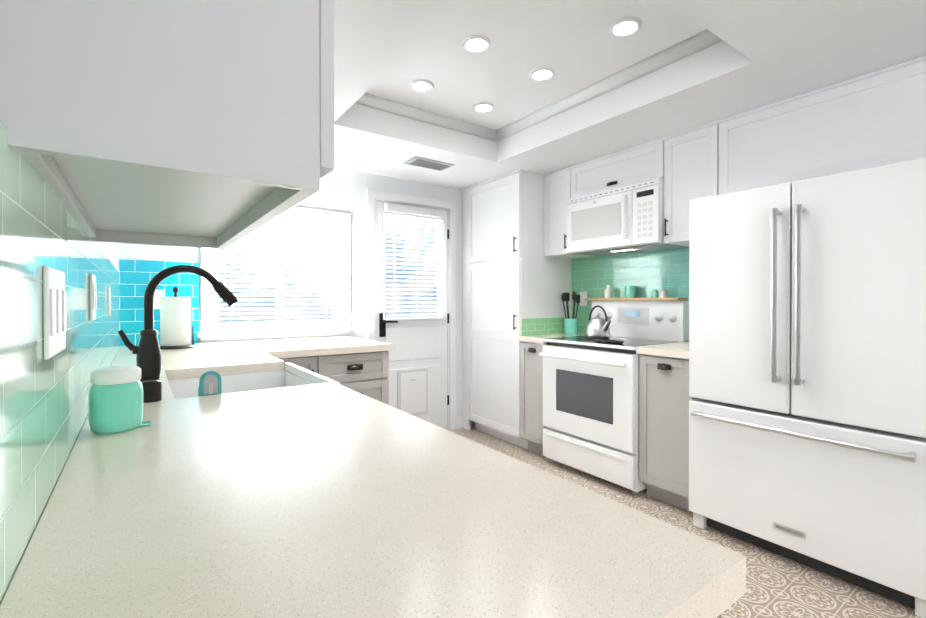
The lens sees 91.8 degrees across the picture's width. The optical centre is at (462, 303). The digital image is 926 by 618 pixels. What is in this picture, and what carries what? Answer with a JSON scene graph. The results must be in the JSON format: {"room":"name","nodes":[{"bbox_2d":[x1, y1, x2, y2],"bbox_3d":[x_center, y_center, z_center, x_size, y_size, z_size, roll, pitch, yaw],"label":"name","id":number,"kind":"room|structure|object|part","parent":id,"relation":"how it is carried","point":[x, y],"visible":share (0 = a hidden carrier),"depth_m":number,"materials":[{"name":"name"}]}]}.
{"room":"kitchen","nodes":[
{"label":"kitchen","id":0,"kind":"room"},
{"bbox_2d":[96,242,117,270],"bbox_3d":[-0.554,-0.122,0.481,0.112,2.620,5.640,0,0,-36],"label":"wall","id":1,"kind":"structure","parent":0,"point":[109,250],"depth_m":2.13,"materials":[{"name":"white paint"}]},
{"bbox_2d":[0,120,119,604],"bbox_3d":[-1.138,0.056,1.398,0.008,0.463,3.230,0,0,-36],"label":"wall tiles","id":2,"kind":"structure","parent":1,"relation":"attached to","point":[43,409],"depth_m":0.55,"materials":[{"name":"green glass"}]},
{"bbox_2d":[43,265,66,359],"bbox_3d":[-0.597,0.012,0.659,0.008,0.125,0.165,0,0,-36],"label":"switch plate","id":3,"kind":"object","parent":2,"relation":"attached to","point":[54,309],"visible":1,"depth_m":0.62,"materials":[{"name":"white plastic"}]},
{"bbox_2d":[89,273,96,320],"bbox_3d":[-0.965,-0.016,1.171,0.008,0.120,0.120,0,0,-36],"label":"switch plate","id":4,"kind":"object","parent":2,"relation":"attached to","point":[92,293],"visible":1,"depth_m":1.13,"materials":[{"name":"white plastic"}]},
{"bbox_2d":[108,286,110,315],"bbox_3d":[-1.402,-0.010,1.780,0.008,0.120,0.075,0,0,-36],"label":"electrical outlet plate","id":5,"kind":"object","parent":2,"relation":"attached to","point":[109,300],"visible":0.98,"depth_m":1.75,"materials":[{"name":"white plastic"}]},
{"bbox_2d":[0,0,333,248],"bbox_3d":[-0.554,-0.600,0.890,0.365,0.886,0.870,0,0,-36],"label":"upper cabinet","id":6,"kind":"object","parent":1,"relation":"attached to","point":[196,123],"visible":0.92,"depth_m":0.54,"materials":[{"name":"grey wood"}]},
{"bbox_2d":[118,167,474,425],"bbox_3d":[-0.826,-0.141,3.670,3.390,2.620,0.100,0,0,-36],"label":"wall","id":7,"kind":"structure","parent":0,"point":[342,190],"depth_m":3.60,"materials":[{"name":"white paint"}]},
{"bbox_2d":[119,259,198,345],"bbox_3d":[-1.905,0.007,2.830,0.415,0.545,0.008,0,0,-36],"label":"wall tile","id":8,"kind":"structure","parent":7,"relation":"attached to","point":[136,277],"depth_m":2.77,"materials":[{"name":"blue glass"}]},
{"bbox_2d":[154,290,163,308],"bbox_3d":[-1.919,-0.026,2.810,0.075,0.120,0.008,0,0,-36],"label":"electrical outlet plate","id":9,"kind":"object","parent":8,"relation":"attached to","point":[158,294],"visible":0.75,"depth_m":2.81,"materials":[{"name":"white plastic"}]},
{"bbox_2d":[197,207,353,340],"bbox_3d":[-1.329,-0.231,3.278,1.065,0.955,0.150,0,0,-36],"label":"window","id":10,"kind":"structure","parent":7,"relation":"in","point":[207,333],"depth_m":3.32,"materials":[{"name":"white paint"}]},
{"bbox_3d":[-1.361,-0.229,3.322,0.871,0.806,0.026,0,0,-36],"label":"window sash","id":11,"kind":"part","parent":10,"relation":"part of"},
{"bbox_2d":[214,216,339,328],"bbox_3d":[-1.330,-0.229,3.278,0.871,0.802,0.069,0,0,-36],"label":"window blinds","id":12,"kind":"object","parent":10,"relation":"attached to","point":[303,223],"visible":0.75,"depth_m":3.29,"materials":[{"name":"white paint"}]},
{"bbox_2d":[367,189,455,430],"bbox_3d":[-0.452,0.120,3.931,0.870,2.095,0.116,0,0,-36],"label":"door frame","id":13,"kind":"structure","parent":7,"relation":"attached to","point":[447,206],"depth_m":4.10,"materials":[{"name":"white paint"}]},
{"bbox_2d":[375,201,448,428],"bbox_3d":[-0.422,0.153,3.900,0.726,2.005,0.109,0,0,-36],"label":"door","id":14,"kind":"structure","parent":7,"relation":"in","point":[417,377],"depth_m":3.91,"materials":[{"name":"white paint"}]},
{"bbox_2d":[384,203,444,319],"bbox_3d":[-0.405,-0.344,3.862,0.572,0.965,0.066,0,0,-36],"label":"door blinds","id":15,"kind":"object","parent":14,"relation":"attached to","point":[410,210],"visible":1,"depth_m":3.84,"materials":[{"name":"white paint"}]},
{"bbox_2d":[456,419,462,428],"bbox_3d":[-0.037,1.121,4.174,0.080,0.090,0.014,0,0,-36],"label":"baseboard","id":16,"kind":"structure","parent":7,"relation":"attached to","point":[459,423],"depth_m":4.17,"materials":[{"name":"white paint"}]},
{"bbox_2d":[334,0,925,188],"bbox_3d":[0.778,-1.243,1.430,3.390,0.390,5.640,0,0,-36],"label":"ceiling","id":17,"kind":"structure","parent":0,"point":[764,53],"depth_m":2.20,"materials":[{"name":"white paint"}]},
{"bbox_2d":[410,79,433,91],"bbox_3d":[-0.238,-1.258,2.596,0.140,0.014,0.140,0,0,-36],"label":"recessed light","id":18,"kind":"object","parent":17,"relation":"in","point":[421,85],"visible":0.98,"depth_m":2.59,"materials":[{"name":"white paint"}]},
{"bbox_2d":[403,156,453,170],"bbox_3d":[-0.258,-1.051,3.396,0.340,0.015,0.190,0,0,-36],"label":"ceiling vent","id":19,"kind":"object","parent":17,"relation":"in","point":[427,163],"visible":1,"depth_m":3.37,"materials":[{"name":"grey metal"}]},
{"bbox_2d":[462,34,490,52],"bbox_3d":[0.065,-1.255,2.174,0.140,0.014,0.140,0,0,-36],"label":"recessed light","id":20,"kind":"object","parent":17,"relation":"in","point":[476,43],"visible":1,"depth_m":2.17,"materials":[{"name":"white paint"}]},
{"bbox_2d":[473,102,493,112],"bbox_3d":[0.132,-1.259,2.887,0.140,0.014,0.140,0,0,-36],"label":"recessed light","id":21,"kind":"object","parent":17,"relation":"in","point":[482,107],"visible":1,"depth_m":2.88,"materials":[{"name":"white paint"}]},
{"bbox_2d":[355,29,722,141],"bbox_3d":[0.250,-1.235,2.294,1.260,0.055,1.740,0,0,-36],"label":"crown molding","id":22,"kind":"structure","parent":17,"relation":"attached to","point":[702,40],"depth_m":2.74,"materials":[{"name":"white paint"}]},
{"bbox_2d":[529,67,554,80],"bbox_3d":[0.435,-1.257,2.464,0.140,0.014,0.140,0,0,-36],"label":"recessed light","id":23,"kind":"object","parent":17,"relation":"in","point":[542,74],"visible":0.98,"depth_m":2.45,"materials":[{"name":"white paint"}]},
{"bbox_2d":[609,17,641,36],"bbox_3d":[0.738,-1.254,2.042,0.140,0.014,0.140,0,0,-36],"label":"recessed light","id":24,"kind":"object","parent":17,"relation":"in","point":[625,26],"visible":0.96,"depth_m":2.03,"materials":[{"name":"white paint"}]},
{"bbox_2d":[449,425,920,617],"bbox_3d":[0.765,1.212,1.435,3.420,0.060,5.640,0,0,-36],"label":"floor","id":25,"kind":"structure","parent":0,"point":[779,586],"depth_m":1.93,"materials":[{"name":"tile"}]},
{"bbox_2d":[278,351,388,404],"bbox_3d":[-0.996,0.736,2.979,0.738,0.874,0.826,0,0,-36],"label":"base cabinet","id":26,"kind":"object","parent":25,"relation":"on","point":[365,373],"visible":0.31,"depth_m":2.75,"materials":[{"name":"grey wood"}]},
{"bbox_2d":[462,169,571,448],"bbox_3d":[0.453,0.053,4.029,0.651,2.228,0.804,0,0,-36],"label":"pantry cabinet","id":27,"kind":"object","parent":25,"relation":"on","point":[516,282],"visible":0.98,"depth_m":3.75,"materials":[{"name":"white wood"}]},
{"bbox_2d":[520,341,545,454],"bbox_3d":[0.765,0.733,3.600,0.648,0.874,0.274,0,0,-36],"label":"base cabinet","id":28,"kind":"object","parent":25,"relation":"on","point":[532,427],"visible":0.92,"depth_m":3.45,"materials":[{"name":"grey wood"}]},
{"bbox_2d":[518,333,584,343],"bbox_3d":[0.768,0.275,3.599,0.625,0.040,0.275,0,0,-36],"label":"countertop","id":29,"kind":"structure","parent":28,"relation":"on","point":[533,338],"depth_m":3.47,"materials":[{"name":"stone"}]},
{"bbox_2d":[561,291,579,334],"bbox_3d":[0.879,0.078,3.677,0.130,0.351,0.161,0,0,-36],"label":"utensil crock","id":30,"kind":"object","parent":29,"relation":"on","point":[570,326],"visible":1,"depth_m":3.64,"materials":[{"name":"teal ceramic"}]},
{"bbox_2d":[539,301,688,494],"bbox_3d":[1.034,0.577,3.151,0.698,1.190,0.756,0,0,-36],"label":"range","id":31,"kind":"object","parent":25,"relation":"on","point":[590,405],"visible":0.81,"depth_m":3.00,"materials":[{"name":"white metal"}]},
{"bbox_2d":[585,305,610,338],"bbox_3d":[0.995,0.134,3.236,0.180,0.242,0.233,0,0,-36],"label":"kettle","id":32,"kind":"object","parent":31,"relation":"on","point":[597,327],"visible":0.98,"depth_m":3.20,"materials":[{"name":"silver metal"}]},
{"bbox_2d":[594,339,624,343],"bbox_3d":[0.957,0.250,2.946,0.128,0.012,0.230,0,0,-36],"label":"spoon rest","id":33,"kind":"object","parent":31,"relation":"on","point":[609,341],"visible":1,"depth_m":2.94,"materials":[{"name":"black plastic"}]},
{"bbox_2d":[585,298,687,300],"bbox_3d":[1.260,-0.031,3.346,0.120,0.020,0.780,0,0,-36],"label":"wood shelf","id":34,"kind":"object","parent":31,"relation":"on","point":[636,299],"visible":1,"depth_m":3.25,"materials":[{"name":"beige wood"}]},
{"bbox_2d":[604,285,611,297],"bbox_3d":[1.137,-0.092,3.517,0.054,0.100,0.053,0,0,-36],"label":"bottle","id":35,"kind":"object","parent":34,"relation":"on","point":[607,292],"visible":0.94,"depth_m":3.50,"materials":[{"name":"white ceramic"}]},
{"bbox_2d":[625,286,636,297],"bbox_3d":[1.254,-0.086,3.354,0.084,0.090,0.084,0,0,-36],"label":"cup","id":36,"kind":"object","parent":34,"relation":"on","point":[630,291],"visible":0.96,"depth_m":3.32,"materials":[{"name":"teal ceramic"}]},
{"bbox_2d":[652,290,657,297],"bbox_3d":[1.367,-0.070,3.196,0.044,0.058,0.043,0,0,-36],"label":"shaker","id":37,"kind":"object","parent":34,"relation":"on","point":[654,293],"visible":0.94,"depth_m":3.18,"materials":[{"name":"teal ceramic"}]},
{"bbox_2d":[660,289,666,297],"bbox_3d":[1.405,-0.069,3.143,0.044,0.058,0.043,0,0,-36],"label":"shaker","id":38,"kind":"object","parent":34,"relation":"on","point":[663,293],"visible":0.94,"depth_m":3.13,"materials":[{"name":"white ceramic"}]},
{"bbox_2d":[639,354,697,512],"bbox_3d":[1.388,0.738,2.733,0.648,0.874,0.326,0,0,-36],"label":"base cabinet","id":39,"kind":"object","parent":25,"relation":"on","point":[664,398],"visible":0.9,"depth_m":2.57,"materials":[{"name":"grey wood"}]},
{"bbox_2d":[637,342,688,358],"bbox_3d":[1.392,0.280,2.731,0.625,0.040,0.332,0,0,-36],"label":"countertop","id":40,"kind":"structure","parent":39,"relation":"on","point":[678,350],"depth_m":2.59,"materials":[{"name":"stone"}]},
{"bbox_2d":[689,156,925,617],"bbox_3d":[1.699,0.313,2.168,0.744,1.730,0.906,0,0,-36],"label":"fridge","id":41,"kind":"object","parent":25,"relation":"on","point":[807,369],"visible":1,"depth_m":1.91,"materials":[{"name":"white metal"}]},
{"bbox_3d":[-0.878,0.744,1.615,0.658,0.874,3.180,0,0,-36],"label":"base cabinet","id":42,"kind":"object","parent":25,"relation":"on","visible":0},
{"bbox_2d":[160,336,393,356],"bbox_3d":[-1.172,0.279,2.827,1.239,0.040,0.850,0,0,-36],"label":"countertop","id":43,"kind":"structure","parent":42,"relation":"on","point":[313,346],"depth_m":2.77,"materials":[{"name":"stone"}]},
{"bbox_2d":[160,287,193,348],"bbox_3d":[-1.682,0.081,2.626,0.184,0.358,0.184,0,0,-36],"label":"paper towel holder","id":44,"kind":"object","parent":43,"relation":"on","point":[175,321],"visible":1,"depth_m":2.57,"materials":[{"name":"white paper"}]},
{"bbox_2d":[0,346,745,617],"bbox_3d":[-0.882,0.286,1.596,0.634,0.040,3.190,0,0,-36],"label":"countertop","id":45,"kind":"structure","parent":42,"relation":"on","point":[328,500],"depth_m":0.54,"materials":[{"name":"stone"}]},
{"bbox_2d":[88,366,151,433],"bbox_3d":[-0.737,0.204,0.967,0.109,0.131,0.094,0,0,-36],"label":"jar","id":46,"kind":"object","parent":45,"relation":"on","point":[116,399],"visible":1,"depth_m":0.93,"materials":[{"name":"teal ceramic"}]},
{"bbox_2d":[142,380,161,402],"bbox_3d":[-0.856,0.240,1.232,0.046,0.055,0.046,0,0,-36],"label":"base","id":47,"kind":"object","parent":45,"relation":"on","point":[152,389],"visible":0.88,"depth_m":1.22,"materials":[{"name":"black metal"}]},
{"bbox_2d":[117,265,237,382],"bbox_3d":[-0.912,0.070,1.456,0.332,0.392,0.068,0,0,-36],"label":"faucet","id":48,"kind":"object","parent":45,"relation":"on","point":[147,350],"visible":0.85,"depth_m":1.40,"materials":[{"name":"black metal"}]},
{"bbox_2d":[168,362,339,398],"bbox_3d":[-0.810,0.422,1.654,0.504,0.301,0.684,0,0,-36],"label":"farmhouse sink","id":49,"kind":"object","parent":45,"relation":"in","point":[291,374],"visible":0.19,"depth_m":1.92,"materials":[{"name":"white ceramic"}]},
{"bbox_2d":[198,371,221,395],"bbox_3d":[-0.750,0.275,1.328,0.056,0.155,0.048,0,0,-36],"label":"sponge holder","id":50,"kind":"object","parent":49,"relation":"attached to","point":[210,382],"visible":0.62,"depth_m":1.31,"materials":[{"name":"teal plastic"}]},
{"bbox_3d":[2.106,-0.133,2.390,0.120,2.620,5.640,0,0,-36],"label":"wall","id":51,"kind":"structure","parent":0,"visible":0},
{"bbox_2d":[544,166,595,258],"bbox_3d":[0.888,-0.722,3.678,0.348,0.673,0.278,0,0,-36],"label":"upper cabinet","id":52,"kind":"object","parent":51,"relation":"attached to","point":[557,184],"depth_m":3.59,"materials":[{"name":"white wood"}]},
{"bbox_2d":[572,137,663,197],"bbox_3d":[1.190,-0.929,3.255,0.348,0.253,0.760,0,0,-36],"label":"upper cabinet","id":53,"kind":"object","parent":51,"relation":"attached to","point":[643,162],"depth_m":3.11,"materials":[{"name":"white wood"}]},
{"bbox_2d":[567,177,688,255],"bbox_3d":[1.157,-0.590,3.233,0.431,0.420,0.754,0,0,-36],"label":"over-the-range microwave","id":54,"kind":"object","parent":53,"relation":"attached to","point":[627,219],"visible":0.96,"depth_m":3.08,"materials":[{"name":"white"}]},
{"bbox_2d":[572,248,688,341],"bbox_3d":[1.345,-0.056,3.340,0.008,0.665,1.370,0,0,-36],"label":"wall tiles","id":55,"kind":"structure","parent":51,"relation":"attached to","point":[647,273],"depth_m":3.42,"materials":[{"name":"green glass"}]},
{"bbox_2d":[580,291,586,305],"bbox_3d":[1.015,-0.042,3.786,0.008,0.120,0.075,0,0,-36],"label":"electrical outlet plate","id":56,"kind":"object","parent":55,"relation":"attached to","point":[583,296],"visible":0.94,"depth_m":3.78,"materials":[{"name":"white plastic"}]},
{"bbox_2d":[664,117,727,246],"bbox_3d":[1.525,-0.717,2.791,0.348,0.673,0.382,0,0,-36],"label":"upper cabinet","id":57,"kind":"object","parent":51,"relation":"attached to","point":[695,159],"depth_m":2.72,"materials":[{"name":"white wood"}]},
{"bbox_2d":[728,55,925,192],"bbox_3d":[1.901,-0.831,2.266,0.348,0.438,1.012,0,0,-36],"label":"upper cabinet","id":58,"kind":"object","parent":51,"relation":"attached to","point":[874,118],"depth_m":2.15,"materials":[{"name":"white wood"}]},
{"label":"outside","id":59,"kind":"structure","parent":0,"visible":0},
{"bbox_2d":[219,216,436,322],"bbox_3d":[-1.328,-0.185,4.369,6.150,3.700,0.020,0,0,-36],"label":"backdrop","id":60,"kind":"structure","parent":59,"point":[330,310],"depth_m":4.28,"materials":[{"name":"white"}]}
]}

